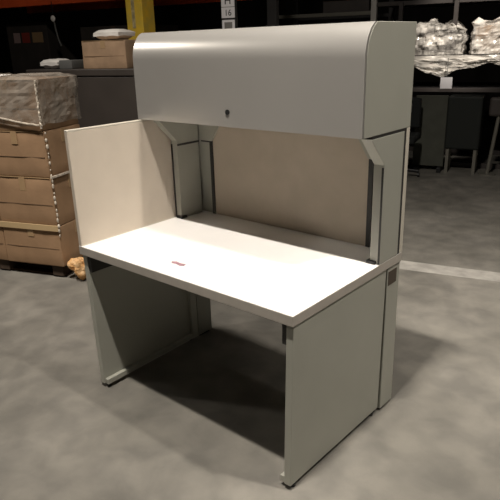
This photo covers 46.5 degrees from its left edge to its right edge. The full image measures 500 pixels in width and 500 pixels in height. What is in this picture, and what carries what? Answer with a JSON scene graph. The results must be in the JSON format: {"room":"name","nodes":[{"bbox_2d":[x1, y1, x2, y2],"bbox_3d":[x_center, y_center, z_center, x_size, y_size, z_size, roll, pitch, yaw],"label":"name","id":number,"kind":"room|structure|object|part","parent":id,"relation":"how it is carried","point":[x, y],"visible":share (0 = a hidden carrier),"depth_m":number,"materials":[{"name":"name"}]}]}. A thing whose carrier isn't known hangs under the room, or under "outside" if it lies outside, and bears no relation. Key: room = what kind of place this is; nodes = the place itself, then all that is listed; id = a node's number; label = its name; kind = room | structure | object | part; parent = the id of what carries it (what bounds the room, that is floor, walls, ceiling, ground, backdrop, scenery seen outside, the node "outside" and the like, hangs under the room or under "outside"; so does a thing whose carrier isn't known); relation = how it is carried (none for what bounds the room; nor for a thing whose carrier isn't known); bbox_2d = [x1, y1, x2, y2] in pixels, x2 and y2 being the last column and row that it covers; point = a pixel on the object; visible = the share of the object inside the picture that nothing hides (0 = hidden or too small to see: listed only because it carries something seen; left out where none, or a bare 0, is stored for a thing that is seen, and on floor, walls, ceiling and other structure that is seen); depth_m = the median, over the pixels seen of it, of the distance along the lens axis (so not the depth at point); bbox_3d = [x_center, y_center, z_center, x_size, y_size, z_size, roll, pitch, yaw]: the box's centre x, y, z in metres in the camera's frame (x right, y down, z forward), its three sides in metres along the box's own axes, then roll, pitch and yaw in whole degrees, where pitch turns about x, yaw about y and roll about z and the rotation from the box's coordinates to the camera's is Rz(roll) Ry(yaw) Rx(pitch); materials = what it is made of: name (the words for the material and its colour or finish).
{"room":"warehouse","nodes":[
{"label":"warehouse","id":0,"kind":"room"},
{"bbox_2d":[0,120,499,499],"bbox_3d":[-2.598,0.110,4.813,25.000,0.100,20.000,8,22,24],"label":"floor","id":1,"kind":"structure","parent":0,"point":[204,419],"depth_m":2.79,"materials":[{"name":"concrete"}]},
{"bbox_2d":[0,256,82,276],"bbox_3d":[-1.812,0.057,4.601,1.070,0.100,0.350,5,21,19],"label":"pallet","id":2,"kind":"object","parent":1,"relation":"on","point":[4,264],"visible":0.31,"depth_m":4.42,"materials":[{"name":"brown wood"}]},
{"bbox_2d":[0,227,8,259],"bbox_3d":[-1.995,-0.151,4.599,0.505,0.302,0.421,5,21,19],"label":"carton","id":3,"kind":"object","parent":2,"relation":"on","point":[3,250],"visible":0.21,"depth_m":4.36,"materials":[{"name":"brown cardboard"}]},
{"bbox_3d":[-1.848,0.132,4.517,1.070,0.015,0.070,5,21,19],"label":"board","id":4,"kind":"part","parent":2,"relation":"part of","materials":[{"name":"brown wood"}]},
{"bbox_2d":[3,219,82,266],"bbox_3d":[-1.520,-0.106,4.434,0.506,0.302,0.422,5,21,19],"label":"carton","id":5,"kind":"object","parent":2,"relation":"on","point":[22,245],"visible":0.62,"depth_m":4.25,"materials":[{"name":"brown cardboard"}]},
{"bbox_2d":[0,173,75,225],"bbox_3d":[-1.532,-0.416,4.325,0.506,0.352,0.423,5,21,19],"label":"carton","id":6,"kind":"object","parent":5,"relation":"on","point":[23,199],"visible":0.6,"depth_m":4.14,"materials":[{"name":"brown cardboard"}]},
{"bbox_2d":[0,124,79,177],"bbox_3d":[-1.548,-0.733,4.215,0.505,0.315,0.422,5,21,19],"label":"carton","id":7,"kind":"object","parent":6,"relation":"on","point":[22,153],"visible":0.68,"depth_m":4.02,"materials":[{"name":"brown cardboard"}]},
{"bbox_2d":[0,76,77,130],"bbox_3d":[-1.565,-1.042,4.109,0.505,0.335,0.423,5,21,19],"label":"carton","id":8,"kind":"object","parent":7,"relation":"on","point":[31,103],"visible":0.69,"depth_m":3.93,"materials":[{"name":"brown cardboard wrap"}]},
{"bbox_2d":[67,257,85,279],"bbox_3d":[-1.232,0.134,4.234,0.150,0.168,0.154,13,24,35],"label":"paper scrap","id":9,"kind":"object","parent":1,"relation":"on","point":[75,264],"visible":0.76,"depth_m":4.18,"materials":[{"name":"beige paper"}]},
{"bbox_2d":[26,68,138,127],"bbox_3d":[-1.383,-1.016,5.612,1.277,1.420,0.524,8,22,24],"label":"crate","id":10,"kind":"object","parent":1,"relation":"on","point":[105,96],"visible":0.15,"depth_m":5.14,"materials":[{"name":"grey plastic"}]},
{"bbox_2d":[40,58,68,68],"bbox_3d":[-1.806,-1.740,5.428,0.214,0.092,0.204,8,22,24],"label":"pouch","id":11,"kind":"object","parent":10,"relation":"on","point":[49,63],"visible":0.68,"depth_m":5.35,"materials":[{"name":"white plastic"}]},
{"bbox_2d":[59,60,83,68],"bbox_3d":[-1.630,-1.709,5.350,0.153,0.075,0.206,8,22,24],"label":"box","id":12,"kind":"object","parent":10,"relation":"on","point":[63,64],"visible":0.88,"depth_m":5.27,"materials":[{"name":"grey cardboard"}]},
{"bbox_3d":[-1.401,-1.656,5.384,1.277,0.060,0.524,8,22,24],"label":"lid","id":13,"kind":"part","parent":10,"relation":"part of","materials":[{"name":"grey plastic"}]},
{"bbox_2d":[81,40,135,68],"bbox_3d":[-1.190,-1.739,5.163,0.476,0.232,0.347,8,22,24],"label":"carton","id":14,"kind":"object","parent":10,"relation":"on","point":[102,54],"visible":0.77,"depth_m":5.00,"materials":[{"name":"cardboard"}]},
{"bbox_2d":[93,29,134,39],"bbox_3d":[-1.190,-1.891,5.096,0.276,0.092,0.243,8,22,24],"label":"plastic bag","id":15,"kind":"object","parent":14,"relation":"on","point":[107,34],"visible":1,"depth_m":5.01,"materials":[{"name":"white plastic"}]},
{"bbox_2d":[0,0,278,27],"bbox_3d":[-1.591,-3.179,6.367,3.660,5.000,1.100,8,22,24],"label":"rack","id":16,"kind":"object","parent":1,"relation":"on","point":[27,7],"visible":0.05,"depth_m":6.63,"materials":[{"name":"metal"}]},
{"bbox_2d":[6,21,79,73],"bbox_3d":[-2.473,-2.421,6.997,0.620,0.580,0.502,8,22,24],"label":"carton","id":17,"kind":"object","parent":16,"relation":"on","point":[30,43],"visible":0.69,"depth_m":6.79,"materials":[{"name":"black"}]},
{"bbox_2d":[51,2,61,45],"bbox_3d":[-2.085,-2.416,6.223,0.098,0.453,0.034,8,22,24],"label":"cable","id":18,"kind":"object","parent":16,"relation":"hanging from","point":[52,16],"visible":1,"depth_m":6.23,"materials":[{"name":"black plastic"}]},
{"bbox_2d":[80,24,178,40],"bbox_3d":[-1.330,-2.251,6.543,0.900,0.500,0.602,8,22,24],"label":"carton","id":19,"kind":"object","parent":16,"relation":"on","point":[86,32],"visible":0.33,"depth_m":6.34,"materials":[{"name":"black cardboard"}]},
{"bbox_2d":[221,7,234,17],"bbox_3d":[-0.203,-2.199,5.386,0.136,0.092,0.008,8,22,24],"label":"label","id":20,"kind":"object","parent":16,"relation":"attached to","point":[227,12],"visible":1,"depth_m":5.38,"materials":[{"name":"white paper"}]},
{"bbox_2d":[221,0,234,6],"bbox_3d":[-0.206,-2.312,5.346,0.136,0.140,0.008,8,22,24],"label":"label","id":21,"kind":"object","parent":16,"relation":"attached to","point":[224,3],"visible":1,"depth_m":5.36,"materials":[{"name":"white paper"}]},
{"bbox_2d":[222,20,234,28],"bbox_3d":[-0.199,-2.071,5.432,0.132,0.145,0.009,8,22,24],"label":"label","id":22,"kind":"object","parent":16,"relation":"attached to","point":[226,24],"visible":0.56,"depth_m":5.42,"materials":[{"name":"white paper"}]},
{"bbox_2d":[125,0,155,39],"bbox_3d":[-1.080,-2.837,5.364,0.260,5.000,0.240,8,22,24],"label":"column","id":23,"kind":"structure","parent":1,"relation":"on","point":[140,13],"depth_m":5.50,"materials":[{"name":"metal"}]},
{"bbox_2d":[79,210,401,486],"bbox_3d":[-0.060,0.342,2.699,1.220,0.741,0.784,15,25,38],"label":"office desk","id":24,"kind":"object","parent":1,"relation":"on","point":[151,288],"visible":0.99,"depth_m":2.44,"materials":[{"name":"white laminate"}]},
{"bbox_2d":[64,119,175,245],"bbox_3d":[-0.542,-0.367,2.844,0.025,0.524,0.748,15,25,38],"label":"privacy screen","id":25,"kind":"object","parent":24,"relation":"on","point":[121,173],"visible":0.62,"depth_m":2.75,"materials":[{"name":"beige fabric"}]},
{"bbox_3d":[-0.551,-0.610,2.759,0.022,0.008,0.748,15,25,38],"label":"cap rail","id":26,"kind":"part","parent":25,"relation":"part of","materials":[{"name":"beige"}]},
{"bbox_3d":[-0.538,0.252,3.020,0.047,0.677,0.648,15,25,38],"label":"panel","id":27,"kind":"part","parent":24,"relation":"part of","materials":[{"name":"grey laminate"}]},
{"bbox_3d":[-0.286,0.150,3.300,0.045,0.687,0.108,15,25,38],"label":"support leg","id":28,"kind":"part","parent":24,"relation":"part of","materials":[{"name":"grey paint"}]},
{"bbox_2d":[133,21,416,264],"bbox_3d":[0.050,-0.492,2.567,1.220,0.912,0.377,15,25,38],"label":"hutch","id":29,"kind":"object","parent":24,"relation":"on","point":[300,128],"visible":1,"depth_m":2.42,"materials":[{"name":"silver metal"}]},
{"bbox_3d":[-0.053,-0.700,2.374,1.218,0.386,0.074,15,25,38],"label":"door","id":30,"kind":"part","parent":29,"relation":"part of","materials":[{"name":"silver metal"}]},
{"bbox_3d":[0.175,-0.354,2.750,1.188,0.523,0.020,15,25,38],"label":"panel","id":31,"kind":"part","parent":29,"relation":"part of","materials":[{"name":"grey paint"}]},
{"bbox_3d":[0.505,-0.623,2.114,0.018,0.387,0.361,15,25,38],"label":"panel","id":32,"kind":"part","parent":29,"relation":"part of","materials":[{"name":"grey paint"}]},
{"bbox_3d":[0.630,-0.236,2.381,0.006,0.523,0.027,15,25,38],"label":"edge trim","id":33,"kind":"part","parent":29,"relation":"part of","materials":[{"name":"beige metal"}]},
{"bbox_3d":[0.347,0.481,2.304,0.047,0.677,0.648,15,25,38],"label":"panel","id":34,"kind":"part","parent":24,"relation":"part of","materials":[{"name":"grey paint"}]},
{"bbox_3d":[0.600,0.380,2.583,0.045,0.687,0.108,15,25,38],"label":"support leg","id":35,"kind":"part","parent":24,"relation":"part of","materials":[{"name":"grey paint"}]},
{"bbox_3d":[0.602,0.113,2.465,0.006,0.063,0.072,15,25,38],"label":"plate","id":36,"kind":"part","parent":24,"relation":"part of","materials":[{"name":"brown"}]},
{"bbox_2d":[279,0,499,168],"bbox_3d":[2.342,-2.823,7.735,4.155,3.200,1.120,8,22,24],"label":"storage rack","id":37,"kind":"object","parent":1,"relation":"on","point":[393,5],"visible":0.48,"depth_m":7.58,"materials":[{"name":"grey"}]},
{"bbox_2d":[323,0,370,12],"bbox_3d":[1.343,-3.248,7.769,0.620,0.142,0.451,8,22,24],"label":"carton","id":38,"kind":"object","parent":37,"relation":"on","point":[344,5],"visible":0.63,"depth_m":7.57,"materials":[{"name":"black cardboard"}]},
{"bbox_3d":[1.895,-2.787,7.342,0.050,0.620,0.050,8,22,24],"label":"post","id":39,"kind":"part","parent":37,"relation":"part of","materials":[{"name":"grey metal"}]},
{"bbox_2d":[415,18,468,54],"bbox_3d":[2.400,-2.721,7.413,0.716,0.425,0.674,8,22,24],"label":"load","id":40,"kind":"object","parent":37,"relation":"on","point":[430,39],"visible":0.76,"depth_m":7.20,"materials":[{"name":"white"}]},
{"bbox_2d":[440,58,452,88],"bbox_3d":[2.425,-2.173,7.154,0.140,0.360,0.028,8,22,24],"label":"paper tag","id":41,"kind":"object","parent":37,"relation":"hanging from","point":[445,82],"visible":1,"depth_m":7.18,"materials":[{"name":"white paper"}]},
{"bbox_3d":[2.475,-3.268,6.872,0.050,1.790,0.050,8,22,24],"label":"post","id":42,"kind":"part","parent":37,"relation":"part of","materials":[{"name":"grey metal"}]},
{"bbox_2d":[414,55,499,75],"bbox_3d":[2.620,-2.239,7.078,2.102,0.253,0.059,8,22,24],"label":"plastic sheet","id":43,"kind":"object","parent":37,"relation":"hanging from","point":[431,68],"visible":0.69,"depth_m":7.20,"materials":[{"name":"white"}]},
{"bbox_2d":[469,17,499,53],"bbox_3d":[3.242,-2.618,7.027,1.106,0.444,0.668,8,22,24],"label":"load","id":44,"kind":"object","parent":37,"relation":"on","point":[486,36],"visible":1,"depth_m":6.96,"materials":[{"name":"plastic"}]},
{"bbox_2d":[407,97,421,176],"bbox_3d":[1.814,-1.356,7.057,0.532,0.920,0.587,8,22,24],"label":"office chair","id":45,"kind":"object","parent":1,"relation":"on","point":[416,105],"visible":0.26,"depth_m":7.07,"materials":[{"name":"black fabric"}]},
{"bbox_3d":[1.928,-0.985,7.138,0.283,0.060,0.038,8,22,24],"label":"leg","id":46,"kind":"part","parent":45,"relation":"part of","materials":[{"name":"black plastic"}]},
{"bbox_3d":[1.795,-1.367,7.075,0.480,0.090,0.460,8,22,24],"label":"seat","id":47,"kind":"part","parent":45,"relation":"part of","materials":[{"name":"black fabric"}]},
{"bbox_3d":[1.884,-1.697,7.173,0.440,0.360,0.070,8,22,24],"label":"backrest","id":48,"kind":"part","parent":45,"relation":"part of","materials":[{"name":"black fabric"}]},
{"bbox_2d":[412,95,448,172],"bbox_3d":[2.263,-1.468,7.320,0.380,0.930,0.280,8,22,24],"label":"partition panel","id":49,"kind":"object","parent":1,"relation":"on","point":[428,150],"visible":0.91,"depth_m":7.29,"materials":[{"name":"black plastic"}]},
{"bbox_2d":[399,260,499,281],"bbox_3d":[1.533,0.163,4.176,5.400,0.002,0.180,8,22,24],"label":"floor marking","id":50,"kind":"object","parent":1,"relation":"on","point":[405,265],"depth_m":4.21,"materials":[{"name":"paint"}]},
{"bbox_2d":[444,94,485,173],"bbox_3d":[2.637,-1.429,7.181,0.400,0.930,0.300,8,22,24],"label":"cart","id":51,"kind":"object","parent":1,"relation":"on","point":[465,112],"visible":1,"depth_m":7.01,"materials":[{"name":"black plastic"}]},
{"bbox_3d":[2.452,-1.121,7.253,0.036,0.310,0.030,8,22,24],"label":"leg","id":52,"kind":"part","parent":51,"relation":"part of","materials":[{"name":"grey metal"}]},
{"bbox_3d":[2.550,-1.193,7.448,0.036,0.310,0.030,8,22,24],"label":"leg","id":53,"kind":"part","parent":51,"relation":"part of","materials":[{"name":"grey metal"}]},
{"bbox_3d":[2.741,-1.082,7.122,0.036,0.310,0.030,8,22,24],"label":"leg","id":54,"kind":"part","parent":51,"relation":"part of","materials":[{"name":"grey metal"}]},
{"bbox_2d":[478,97,499,175],"bbox_3d":[2.914,-1.358,6.973,0.252,0.920,0.200,8,22,24],"label":"folding table leg","id":55,"kind":"object","parent":1,"relation":"on","point":[494,109],"visible":1,"depth_m":6.91,"materials":[{"name":"grey metal"}]},
{"bbox_3d":[2.926,-1.297,6.990,0.114,0.772,0.043,8,22,24],"label":"post","id":56,"kind":"part","parent":55,"relation":"part of","materials":[{"name":"grey metal"}]},
{"bbox_2d":[0,0,499,119],"bbox_3d":[1.603,-6.864,11.998,25.000,8.000,0.150,8,22,24],"label":"wall","id":57,"kind":"structure","parent":0,"point":[250,13],"depth_m":13.05,"materials":[{"name":"black"}]},
{"bbox_3d":[-2.045,-1.087,4.275,0.506,0.335,0.422,5,21,19],"label":"carton","id":58,"kind":"object","parent":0,"visible":0},
{"bbox_2d":[0,72,80,236],"bbox_3d":[-1.801,-0.731,4.311,1.099,1.115,0.492,5,21,19],"label":"wrap","id":59,"kind":"object","parent":58,"relation":"on","point":[17,86],"visible":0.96,"depth_m":3.93,"materials":[{"name":"beige"}]}
]}

